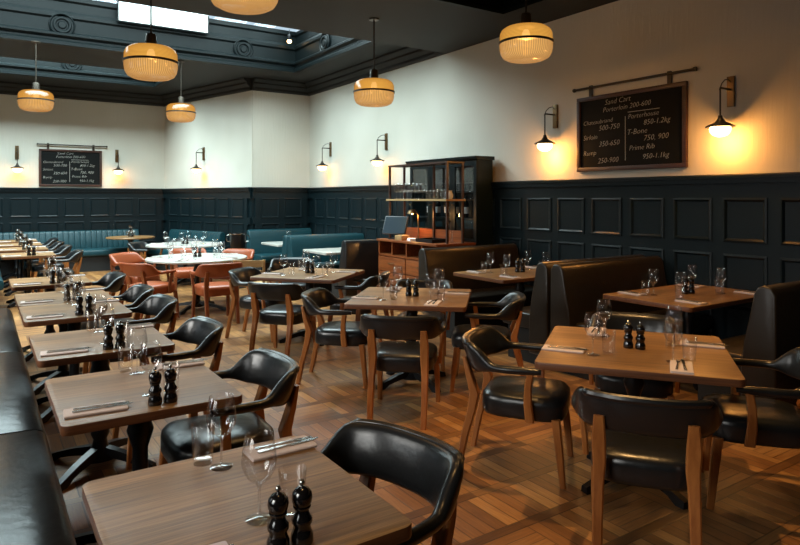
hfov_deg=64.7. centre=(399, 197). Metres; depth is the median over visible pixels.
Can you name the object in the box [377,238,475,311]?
sideboard
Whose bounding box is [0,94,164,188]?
wall
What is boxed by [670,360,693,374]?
napkin
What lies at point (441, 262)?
booth seat
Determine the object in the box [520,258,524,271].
pepper mill
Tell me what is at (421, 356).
chair
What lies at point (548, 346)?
table knife
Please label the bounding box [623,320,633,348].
pepper mill
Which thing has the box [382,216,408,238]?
screen
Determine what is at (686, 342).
table knife
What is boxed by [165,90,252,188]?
wall
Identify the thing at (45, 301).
napkin
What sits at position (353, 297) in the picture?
napkin
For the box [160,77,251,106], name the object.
trim
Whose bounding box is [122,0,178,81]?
pendant lamp
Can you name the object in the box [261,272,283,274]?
napkin
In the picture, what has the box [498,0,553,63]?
pendant lamp
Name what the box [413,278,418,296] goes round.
pepper mill
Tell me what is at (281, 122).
wall
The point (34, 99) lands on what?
pendant lamp
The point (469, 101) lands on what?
wall
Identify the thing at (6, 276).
dining table
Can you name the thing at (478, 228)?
tall cabinet
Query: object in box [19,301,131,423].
dining table
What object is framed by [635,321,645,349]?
pepper mill
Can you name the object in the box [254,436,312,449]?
fork
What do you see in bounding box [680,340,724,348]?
napkin
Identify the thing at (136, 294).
chair
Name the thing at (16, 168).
wall sconce
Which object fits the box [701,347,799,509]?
chair
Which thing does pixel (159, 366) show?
napkin
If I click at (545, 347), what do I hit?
napkin
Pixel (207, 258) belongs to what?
round table
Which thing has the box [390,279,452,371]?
chair
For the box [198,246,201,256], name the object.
pepper mill
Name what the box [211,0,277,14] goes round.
pendant lamp
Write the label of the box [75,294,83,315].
pepper mill
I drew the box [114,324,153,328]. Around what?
napkin
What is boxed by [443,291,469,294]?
napkin
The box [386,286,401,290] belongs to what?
napkin
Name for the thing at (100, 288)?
napkin
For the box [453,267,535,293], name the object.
table
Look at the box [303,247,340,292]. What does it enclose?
table
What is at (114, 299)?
napkin
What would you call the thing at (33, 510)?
seat cushion
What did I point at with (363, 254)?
booth seat
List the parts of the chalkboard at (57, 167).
hanging rail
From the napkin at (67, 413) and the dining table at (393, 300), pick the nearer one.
the napkin at (67, 413)
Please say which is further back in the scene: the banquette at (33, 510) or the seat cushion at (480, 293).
the seat cushion at (480, 293)
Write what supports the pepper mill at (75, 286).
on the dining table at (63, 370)
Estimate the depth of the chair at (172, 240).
12.73 m
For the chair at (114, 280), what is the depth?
6.92 m
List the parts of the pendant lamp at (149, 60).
lamp shade, rod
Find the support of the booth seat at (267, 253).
on the floor
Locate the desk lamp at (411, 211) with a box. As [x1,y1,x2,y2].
[407,209,418,237]
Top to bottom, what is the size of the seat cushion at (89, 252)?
0.152 m
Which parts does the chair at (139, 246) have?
backrest, seat, leg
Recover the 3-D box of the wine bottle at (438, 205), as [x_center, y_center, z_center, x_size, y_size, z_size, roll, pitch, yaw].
[0.575,0.125,9.543,0.078,0.310,0.078,0,0,-34]
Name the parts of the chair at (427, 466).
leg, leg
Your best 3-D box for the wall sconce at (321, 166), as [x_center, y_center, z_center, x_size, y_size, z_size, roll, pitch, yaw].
[-1.543,-0.842,12.782,0.323,0.586,0.256,0,0,-34]
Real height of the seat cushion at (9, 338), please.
0.152 m
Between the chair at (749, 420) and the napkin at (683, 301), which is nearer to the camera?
the chair at (749, 420)
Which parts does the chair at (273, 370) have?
leg, arm post, seat, arm post, backrest, leg, leg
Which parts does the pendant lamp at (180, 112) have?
lamp shade, rod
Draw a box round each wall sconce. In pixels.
[11,146,23,172]
[112,150,123,174]
[190,147,204,172]
[316,142,331,170]
[370,133,387,165]
[534,105,557,150]
[705,76,735,136]
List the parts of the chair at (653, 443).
arm post, leg, leg, seat, backrest, leg, arm post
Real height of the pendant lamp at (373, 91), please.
1.078 m
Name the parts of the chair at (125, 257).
leg, backrest, seat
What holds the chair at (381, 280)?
on the floor
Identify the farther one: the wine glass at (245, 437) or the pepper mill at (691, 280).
the pepper mill at (691, 280)
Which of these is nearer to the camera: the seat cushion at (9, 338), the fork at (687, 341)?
the fork at (687, 341)
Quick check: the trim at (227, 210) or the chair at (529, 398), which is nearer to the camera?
the chair at (529, 398)
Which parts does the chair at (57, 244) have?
seat, backrest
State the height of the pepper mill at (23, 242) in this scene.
0.156 m
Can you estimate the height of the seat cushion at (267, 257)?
0.150 m
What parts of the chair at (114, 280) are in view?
backrest, leg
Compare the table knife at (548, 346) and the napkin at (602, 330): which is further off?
the napkin at (602, 330)
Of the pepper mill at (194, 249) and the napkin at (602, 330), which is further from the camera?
the pepper mill at (194, 249)
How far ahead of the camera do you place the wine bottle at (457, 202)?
9.14 m
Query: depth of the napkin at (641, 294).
5.56 m
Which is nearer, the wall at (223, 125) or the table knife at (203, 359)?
the table knife at (203, 359)
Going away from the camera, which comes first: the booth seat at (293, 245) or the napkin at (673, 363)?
the napkin at (673, 363)
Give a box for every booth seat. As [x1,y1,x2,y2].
[247,228,311,271]
[281,233,364,290]
[332,239,378,297]
[418,243,533,338]
[503,254,712,381]
[698,281,799,406]
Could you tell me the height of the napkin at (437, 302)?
0.010 m
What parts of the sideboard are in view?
drawer, drawer, drawer, drawer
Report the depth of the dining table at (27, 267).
9.50 m
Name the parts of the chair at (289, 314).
leg, arm post, leg, backrest, seat, leg, leg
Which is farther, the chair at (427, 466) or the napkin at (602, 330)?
the napkin at (602, 330)
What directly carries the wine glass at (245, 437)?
on the dining table at (182, 502)
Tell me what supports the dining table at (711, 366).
on the floor
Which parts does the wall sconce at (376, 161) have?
lamp shade, globe, plate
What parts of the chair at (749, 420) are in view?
leg, arm post, seat, arm post, backrest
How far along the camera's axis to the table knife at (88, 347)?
3.46 m
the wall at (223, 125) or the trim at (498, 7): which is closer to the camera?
the trim at (498, 7)
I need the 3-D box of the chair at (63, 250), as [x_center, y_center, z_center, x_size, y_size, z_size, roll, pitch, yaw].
[-6.023,1.212,10.939,0.641,0.775,0.648,0,0,-35]
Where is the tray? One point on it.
(430, 239)
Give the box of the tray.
[416,237,445,242]
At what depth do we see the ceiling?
8.34 m
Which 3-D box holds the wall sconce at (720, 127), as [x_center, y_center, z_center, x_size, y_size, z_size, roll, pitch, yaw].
[3.017,-0.862,5.919,0.323,0.586,0.256,0,0,-34]
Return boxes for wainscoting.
[252,187,308,229]
[307,172,799,339]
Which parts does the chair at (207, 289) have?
arm post, leg, leg, seat, backrest, leg, leg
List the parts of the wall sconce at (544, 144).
lamp shade, globe, plate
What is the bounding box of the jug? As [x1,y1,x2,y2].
[445,190,452,198]
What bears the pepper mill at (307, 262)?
on the dining table at (293, 275)
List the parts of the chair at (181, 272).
leg, seat, backrest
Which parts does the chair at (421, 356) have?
leg, leg, backrest, seat, leg, leg, arm post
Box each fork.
[47,347,87,351]
[73,401,128,409]
[162,359,202,364]
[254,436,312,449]
[550,345,586,349]
[687,341,725,344]
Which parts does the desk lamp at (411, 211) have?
lamp shade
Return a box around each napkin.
[13,283,40,285]
[20,300,52,303]
[26,313,62,319]
[40,347,87,356]
[62,274,84,276]
[63,400,127,418]
[78,287,103,291]
[92,298,118,302]
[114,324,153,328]
[154,358,204,370]
[210,541,227,544]
[242,435,316,461]
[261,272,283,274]
[305,275,323,278]
[336,271,356,272]
[351,296,379,299]
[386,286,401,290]
[424,300,441,305]
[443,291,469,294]
[499,275,520,278]
[541,344,585,353]
[587,327,606,335]
[617,291,646,295]
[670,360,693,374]
[675,299,707,304]
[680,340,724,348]
[734,290,753,294]
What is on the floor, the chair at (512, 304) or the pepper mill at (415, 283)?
the chair at (512, 304)
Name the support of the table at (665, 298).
on the floor
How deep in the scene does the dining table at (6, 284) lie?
11.55 m
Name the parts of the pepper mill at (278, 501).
knob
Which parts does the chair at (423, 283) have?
seat, backrest, leg, leg, arm post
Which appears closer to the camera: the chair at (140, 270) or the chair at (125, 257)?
the chair at (140, 270)
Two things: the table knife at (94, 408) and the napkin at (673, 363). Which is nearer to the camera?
the table knife at (94, 408)
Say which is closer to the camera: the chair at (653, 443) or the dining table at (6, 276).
the chair at (653, 443)
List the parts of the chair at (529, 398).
leg, leg, backrest, seat, arm post, arm post, leg, leg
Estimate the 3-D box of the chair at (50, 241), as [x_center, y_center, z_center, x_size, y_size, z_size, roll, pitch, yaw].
[-7.300,1.212,12.859,0.641,0.775,0.648,0,0,-34]
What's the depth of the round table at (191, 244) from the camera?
11.55 m
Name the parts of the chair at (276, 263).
seat, backrest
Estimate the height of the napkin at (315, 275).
0.010 m
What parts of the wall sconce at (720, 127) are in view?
stem, lamp shade, globe, plate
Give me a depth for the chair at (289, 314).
6.20 m
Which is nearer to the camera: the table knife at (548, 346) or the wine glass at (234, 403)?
the wine glass at (234, 403)
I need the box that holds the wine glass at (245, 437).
[241,437,276,525]
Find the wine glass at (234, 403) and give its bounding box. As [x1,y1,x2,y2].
[207,403,235,471]
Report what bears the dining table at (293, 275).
on the floor
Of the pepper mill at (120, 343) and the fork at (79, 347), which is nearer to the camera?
the fork at (79, 347)
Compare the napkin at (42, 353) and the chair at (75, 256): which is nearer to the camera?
the napkin at (42, 353)
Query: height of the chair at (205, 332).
0.775 m
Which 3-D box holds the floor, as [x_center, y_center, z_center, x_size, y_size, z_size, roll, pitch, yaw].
[-2.299,1.660,6.216,9.250,0.120,19.300,0,0,-34]
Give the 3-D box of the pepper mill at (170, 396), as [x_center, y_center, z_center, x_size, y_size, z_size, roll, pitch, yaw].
[-0.958,0.772,2.639,0.056,0.156,0.056,0,0,-1]
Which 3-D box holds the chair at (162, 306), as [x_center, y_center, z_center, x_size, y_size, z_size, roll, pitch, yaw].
[-2.146,1.212,5.126,0.641,0.775,0.648,0,0,-36]
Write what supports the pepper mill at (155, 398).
on the dining table at (199, 389)
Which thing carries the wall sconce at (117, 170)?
attached to the wall at (137, 131)
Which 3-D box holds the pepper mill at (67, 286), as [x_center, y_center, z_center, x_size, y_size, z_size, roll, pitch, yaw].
[-2.753,0.772,5.228,0.056,0.156,0.056,0,0,-34]
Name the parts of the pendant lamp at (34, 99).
lamp shade, rod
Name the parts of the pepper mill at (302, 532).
knob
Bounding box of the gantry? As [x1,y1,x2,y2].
[386,161,465,243]
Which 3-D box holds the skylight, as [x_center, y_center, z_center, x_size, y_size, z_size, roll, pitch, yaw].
[-4.216,-2.845,8.695,7.800,0.790,3.850,0,0,-34]
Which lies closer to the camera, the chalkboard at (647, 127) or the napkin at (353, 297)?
the napkin at (353, 297)
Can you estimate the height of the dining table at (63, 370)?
0.750 m
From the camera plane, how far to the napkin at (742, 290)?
5.62 m
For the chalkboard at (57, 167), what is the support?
attached to the wall at (137, 131)
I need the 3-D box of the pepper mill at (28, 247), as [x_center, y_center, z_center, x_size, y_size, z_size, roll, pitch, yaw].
[-5.464,0.772,9.308,0.056,0.156,0.056,0,0,-34]
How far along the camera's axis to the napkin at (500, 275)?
6.71 m
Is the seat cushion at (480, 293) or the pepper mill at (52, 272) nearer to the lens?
the pepper mill at (52, 272)
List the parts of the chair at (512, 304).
leg, leg, arm post, arm post, seat, backrest, leg, leg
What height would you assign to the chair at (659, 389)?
0.775 m
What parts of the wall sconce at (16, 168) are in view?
globe, plate, lamp shade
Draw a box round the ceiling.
[0,0,617,94]
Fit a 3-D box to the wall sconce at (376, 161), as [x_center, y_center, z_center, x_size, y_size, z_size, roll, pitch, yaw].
[-0.369,-0.842,11.016,0.323,0.586,0.256,0,0,-34]
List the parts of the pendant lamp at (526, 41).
lamp shade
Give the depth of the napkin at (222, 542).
1.54 m
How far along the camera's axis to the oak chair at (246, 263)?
8.35 m
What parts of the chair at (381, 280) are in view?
leg, arm post, seat, backrest, leg, leg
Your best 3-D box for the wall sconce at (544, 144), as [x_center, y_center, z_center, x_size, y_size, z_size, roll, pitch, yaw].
[1.800,-0.862,7.751,0.323,0.586,0.256,0,0,-34]
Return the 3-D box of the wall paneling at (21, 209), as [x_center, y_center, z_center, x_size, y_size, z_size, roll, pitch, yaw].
[-8.430,0.688,13.429,6.620,1.825,0.100,0,0,-34]
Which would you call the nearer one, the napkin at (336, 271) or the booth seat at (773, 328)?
the booth seat at (773, 328)
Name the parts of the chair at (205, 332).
leg, leg, arm post, backrest, leg, leg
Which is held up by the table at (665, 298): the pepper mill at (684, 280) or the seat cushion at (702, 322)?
the pepper mill at (684, 280)
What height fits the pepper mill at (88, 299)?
0.156 m
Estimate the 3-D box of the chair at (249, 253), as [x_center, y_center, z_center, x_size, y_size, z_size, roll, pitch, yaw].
[-2.653,1.212,10.002,0.648,0.775,0.641,0,0,16]
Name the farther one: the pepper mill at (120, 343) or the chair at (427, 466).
the pepper mill at (120, 343)
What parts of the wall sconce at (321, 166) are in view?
lamp shade, globe, plate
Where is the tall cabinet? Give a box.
[406,156,494,245]
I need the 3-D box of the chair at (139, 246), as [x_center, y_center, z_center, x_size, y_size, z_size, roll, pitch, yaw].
[-4.724,1.212,11.812,0.641,0.775,0.648,0,0,9]
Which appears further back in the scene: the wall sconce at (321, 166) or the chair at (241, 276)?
the wall sconce at (321, 166)
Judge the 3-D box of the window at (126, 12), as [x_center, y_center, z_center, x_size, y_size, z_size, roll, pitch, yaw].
[-4.065,-3.105,10.926,1.520,0.330,0.040,0,0,-34]
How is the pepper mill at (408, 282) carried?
on the dining table at (393, 300)
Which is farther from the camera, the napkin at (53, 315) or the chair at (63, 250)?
the chair at (63, 250)
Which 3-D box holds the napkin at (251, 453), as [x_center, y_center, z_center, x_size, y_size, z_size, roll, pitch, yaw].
[-0.405,0.845,2.137,0.230,0.010,0.106,0,0,-34]
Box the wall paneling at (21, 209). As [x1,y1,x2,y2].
[0,187,163,256]
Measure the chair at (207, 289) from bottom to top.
0.775 m
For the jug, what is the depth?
8.37 m
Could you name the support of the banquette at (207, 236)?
on the floor
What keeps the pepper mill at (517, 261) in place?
on the table at (528, 275)
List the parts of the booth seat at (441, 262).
backrest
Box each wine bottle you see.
[436,196,440,216]
[456,196,458,216]
[464,196,468,217]
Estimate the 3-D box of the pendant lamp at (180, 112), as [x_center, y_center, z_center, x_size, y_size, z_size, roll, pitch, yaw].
[-3.916,-1.903,11.300,0.516,1.094,0.516,0,0,8]
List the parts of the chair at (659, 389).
arm post, seat, backrest, leg, arm post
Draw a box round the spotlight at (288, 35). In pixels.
[287,30,291,42]
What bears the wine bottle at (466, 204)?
in the tall cabinet
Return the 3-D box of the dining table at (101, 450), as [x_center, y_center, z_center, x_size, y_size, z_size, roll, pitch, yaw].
[-1.800,1.225,3.793,0.700,0.750,0.750,0,0,-34]
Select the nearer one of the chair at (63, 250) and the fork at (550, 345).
the fork at (550, 345)
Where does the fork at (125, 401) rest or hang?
on the napkin at (67, 413)
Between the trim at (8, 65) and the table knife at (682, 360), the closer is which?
the table knife at (682, 360)
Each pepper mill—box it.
[22,240,25,249]
[27,245,30,255]
[32,245,35,255]
[49,268,55,283]
[57,268,62,282]
[63,282,70,300]
[72,281,78,300]
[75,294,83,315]
[85,293,92,314]
[103,321,113,349]
[115,320,125,348]
[148,367,161,406]
[163,364,177,403]
[193,248,196,256]
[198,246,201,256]
[266,485,289,544]
[291,479,312,544]
[305,259,309,272]
[310,260,314,273]
[405,278,411,295]
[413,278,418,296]
[515,259,519,271]
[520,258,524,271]
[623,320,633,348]
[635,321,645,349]
[682,276,688,293]
[688,276,694,293]
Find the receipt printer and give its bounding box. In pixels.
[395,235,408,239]
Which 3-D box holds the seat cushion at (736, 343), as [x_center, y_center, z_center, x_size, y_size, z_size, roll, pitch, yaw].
[2.890,1.195,5.042,1.375,0.150,0.440,0,0,-34]
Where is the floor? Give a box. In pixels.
[0,270,799,544]
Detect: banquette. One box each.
[0,229,143,275]
[0,271,3,289]
[0,308,76,544]
[146,229,224,270]
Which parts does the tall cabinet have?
door, door, cornice, door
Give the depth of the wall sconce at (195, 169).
14.01 m
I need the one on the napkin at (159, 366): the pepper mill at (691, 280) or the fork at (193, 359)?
the fork at (193, 359)
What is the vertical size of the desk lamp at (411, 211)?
0.440 m
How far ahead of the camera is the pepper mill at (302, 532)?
1.54 m
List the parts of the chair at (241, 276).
leg, backrest, leg, seat, leg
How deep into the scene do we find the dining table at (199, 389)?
2.78 m
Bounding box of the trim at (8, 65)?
[0,55,179,87]
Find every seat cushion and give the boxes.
[0,308,23,354]
[0,351,46,436]
[0,430,76,544]
[13,247,143,259]
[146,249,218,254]
[254,253,281,262]
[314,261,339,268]
[466,285,533,309]
[503,306,529,328]
[576,309,712,333]
[721,334,745,370]
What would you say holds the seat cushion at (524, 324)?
on the booth seat at (564, 291)
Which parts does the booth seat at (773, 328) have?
backrest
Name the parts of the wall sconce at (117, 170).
plate, globe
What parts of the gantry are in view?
post, post, shelf, shelf, panel, post, post, post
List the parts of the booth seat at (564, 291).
backrest, backrest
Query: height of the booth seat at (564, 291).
1.000 m
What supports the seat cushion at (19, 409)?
on the banquette at (33, 510)
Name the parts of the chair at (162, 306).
arm post, arm post, seat, backrest, leg, leg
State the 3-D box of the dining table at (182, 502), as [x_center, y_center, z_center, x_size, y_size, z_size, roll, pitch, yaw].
[-0.455,1.225,1.769,0.700,0.750,0.750,0,0,-34]
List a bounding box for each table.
[0,240,37,280]
[0,243,42,287]
[0,247,47,295]
[0,252,55,307]
[9,276,91,361]
[14,290,113,394]
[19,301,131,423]
[29,327,174,490]
[45,359,241,544]
[82,436,411,544]
[105,235,154,271]
[145,241,222,284]
[145,253,246,314]
[250,267,364,345]
[261,241,282,246]
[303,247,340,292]
[344,287,470,392]
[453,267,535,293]
[535,326,744,509]
[603,283,755,390]
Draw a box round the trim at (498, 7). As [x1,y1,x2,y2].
[431,0,548,15]
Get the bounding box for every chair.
[30,241,64,277]
[31,244,72,292]
[37,249,83,292]
[41,238,57,246]
[78,271,125,302]
[81,283,156,373]
[88,294,177,372]
[109,252,160,302]
[112,316,223,469]
[118,262,179,319]
[127,241,168,284]
[158,348,299,465]
[169,239,199,279]
[169,248,206,289]
[189,262,242,323]
[209,249,254,300]
[225,266,292,341]
[233,260,266,319]
[248,281,316,355]
[267,257,314,290]
[296,287,376,388]
[320,418,464,544]
[327,271,391,345]
[360,314,446,429]
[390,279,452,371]
[450,291,525,391]
[458,325,572,489]
[571,386,722,544]
[589,312,679,399]
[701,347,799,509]
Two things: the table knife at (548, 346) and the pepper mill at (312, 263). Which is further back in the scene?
the pepper mill at (312, 263)
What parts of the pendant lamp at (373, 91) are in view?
lamp shade, rod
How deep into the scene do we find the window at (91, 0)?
11.76 m
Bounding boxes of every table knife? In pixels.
[47,347,92,352]
[72,402,133,412]
[163,359,207,365]
[257,437,317,453]
[548,346,585,349]
[681,359,686,370]
[686,342,729,345]
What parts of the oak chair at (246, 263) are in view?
leg, leg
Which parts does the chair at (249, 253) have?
seat, backrest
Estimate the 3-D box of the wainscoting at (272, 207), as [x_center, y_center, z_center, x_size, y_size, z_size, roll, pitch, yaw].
[-2.475,0.688,13.303,1.300,1.825,0.100,0,0,-34]
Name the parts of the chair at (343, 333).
leg, leg, backrest, seat, arm post, arm post, leg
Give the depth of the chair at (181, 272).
10.00 m
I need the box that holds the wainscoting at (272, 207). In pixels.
[252,187,308,229]
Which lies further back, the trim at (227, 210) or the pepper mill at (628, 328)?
the trim at (227, 210)
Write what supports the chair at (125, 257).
on the floor
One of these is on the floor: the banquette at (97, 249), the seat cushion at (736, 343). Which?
the banquette at (97, 249)
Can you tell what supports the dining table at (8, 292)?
on the floor
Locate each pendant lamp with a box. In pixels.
[17,41,54,111]
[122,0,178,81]
[166,60,195,122]
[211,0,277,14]
[353,17,394,106]
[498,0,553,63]
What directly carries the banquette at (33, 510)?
on the floor
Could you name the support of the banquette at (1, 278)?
on the floor
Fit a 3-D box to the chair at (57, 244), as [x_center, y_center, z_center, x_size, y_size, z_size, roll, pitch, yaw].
[-6.662,1.212,11.902,0.641,0.775,0.648,0,0,-34]
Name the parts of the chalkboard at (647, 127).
hanging rail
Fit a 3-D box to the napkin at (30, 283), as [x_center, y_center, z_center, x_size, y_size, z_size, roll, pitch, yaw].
[-3.655,0.845,6.197,0.230,0.010,0.106,0,0,-30]
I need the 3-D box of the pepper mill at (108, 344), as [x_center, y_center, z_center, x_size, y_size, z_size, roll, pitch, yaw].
[-1.641,0.772,3.554,0.056,0.156,0.056,0,0,-34]
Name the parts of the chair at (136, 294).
leg, seat, backrest, leg, leg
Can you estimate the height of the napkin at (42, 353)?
0.010 m
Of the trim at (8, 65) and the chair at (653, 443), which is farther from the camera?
the trim at (8, 65)
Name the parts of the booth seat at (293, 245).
backrest, backrest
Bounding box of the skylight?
[0,0,375,73]
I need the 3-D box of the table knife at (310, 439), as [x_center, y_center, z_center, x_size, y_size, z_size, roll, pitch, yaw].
[-0.376,0.836,2.143,0.225,0.006,0.017,0,0,-37]
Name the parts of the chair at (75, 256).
seat, backrest, leg, leg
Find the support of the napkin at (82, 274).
on the dining table at (81, 280)
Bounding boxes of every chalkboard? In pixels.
[37,143,107,186]
[572,67,696,171]
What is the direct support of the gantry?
on the sideboard
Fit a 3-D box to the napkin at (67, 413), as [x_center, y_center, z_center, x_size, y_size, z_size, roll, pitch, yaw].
[-1.214,0.845,2.523,0.230,0.010,0.106,0,0,-30]
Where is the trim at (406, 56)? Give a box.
[0,47,446,106]
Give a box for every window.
[91,0,292,31]
[117,1,208,33]
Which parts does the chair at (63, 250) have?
arm post, seat, backrest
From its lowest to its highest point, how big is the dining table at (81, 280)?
0.750 m
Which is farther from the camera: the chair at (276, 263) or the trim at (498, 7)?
the chair at (276, 263)
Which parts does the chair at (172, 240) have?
backrest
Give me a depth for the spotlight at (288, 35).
12.07 m
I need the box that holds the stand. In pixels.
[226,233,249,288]
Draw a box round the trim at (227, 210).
[162,187,251,262]
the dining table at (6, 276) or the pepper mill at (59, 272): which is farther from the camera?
the dining table at (6, 276)
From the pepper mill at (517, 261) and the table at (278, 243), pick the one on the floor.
the table at (278, 243)
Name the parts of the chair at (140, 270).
leg, leg, backrest, seat, arm post, leg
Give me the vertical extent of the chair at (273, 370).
0.775 m
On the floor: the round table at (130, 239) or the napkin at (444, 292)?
the round table at (130, 239)
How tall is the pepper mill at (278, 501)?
0.156 m
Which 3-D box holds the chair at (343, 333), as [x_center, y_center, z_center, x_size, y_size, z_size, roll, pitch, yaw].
[-0.548,1.212,5.583,0.641,0.775,0.648,0,0,9]
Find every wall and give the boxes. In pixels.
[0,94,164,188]
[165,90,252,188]
[253,91,309,187]
[310,0,799,186]
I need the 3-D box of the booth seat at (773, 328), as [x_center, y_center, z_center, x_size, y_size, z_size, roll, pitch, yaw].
[2.933,1.100,4.923,1.435,1.000,0.685,0,0,-34]
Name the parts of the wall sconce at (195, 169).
globe, plate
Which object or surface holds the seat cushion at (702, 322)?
on the booth seat at (564, 291)
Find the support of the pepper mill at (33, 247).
on the dining table at (27, 267)

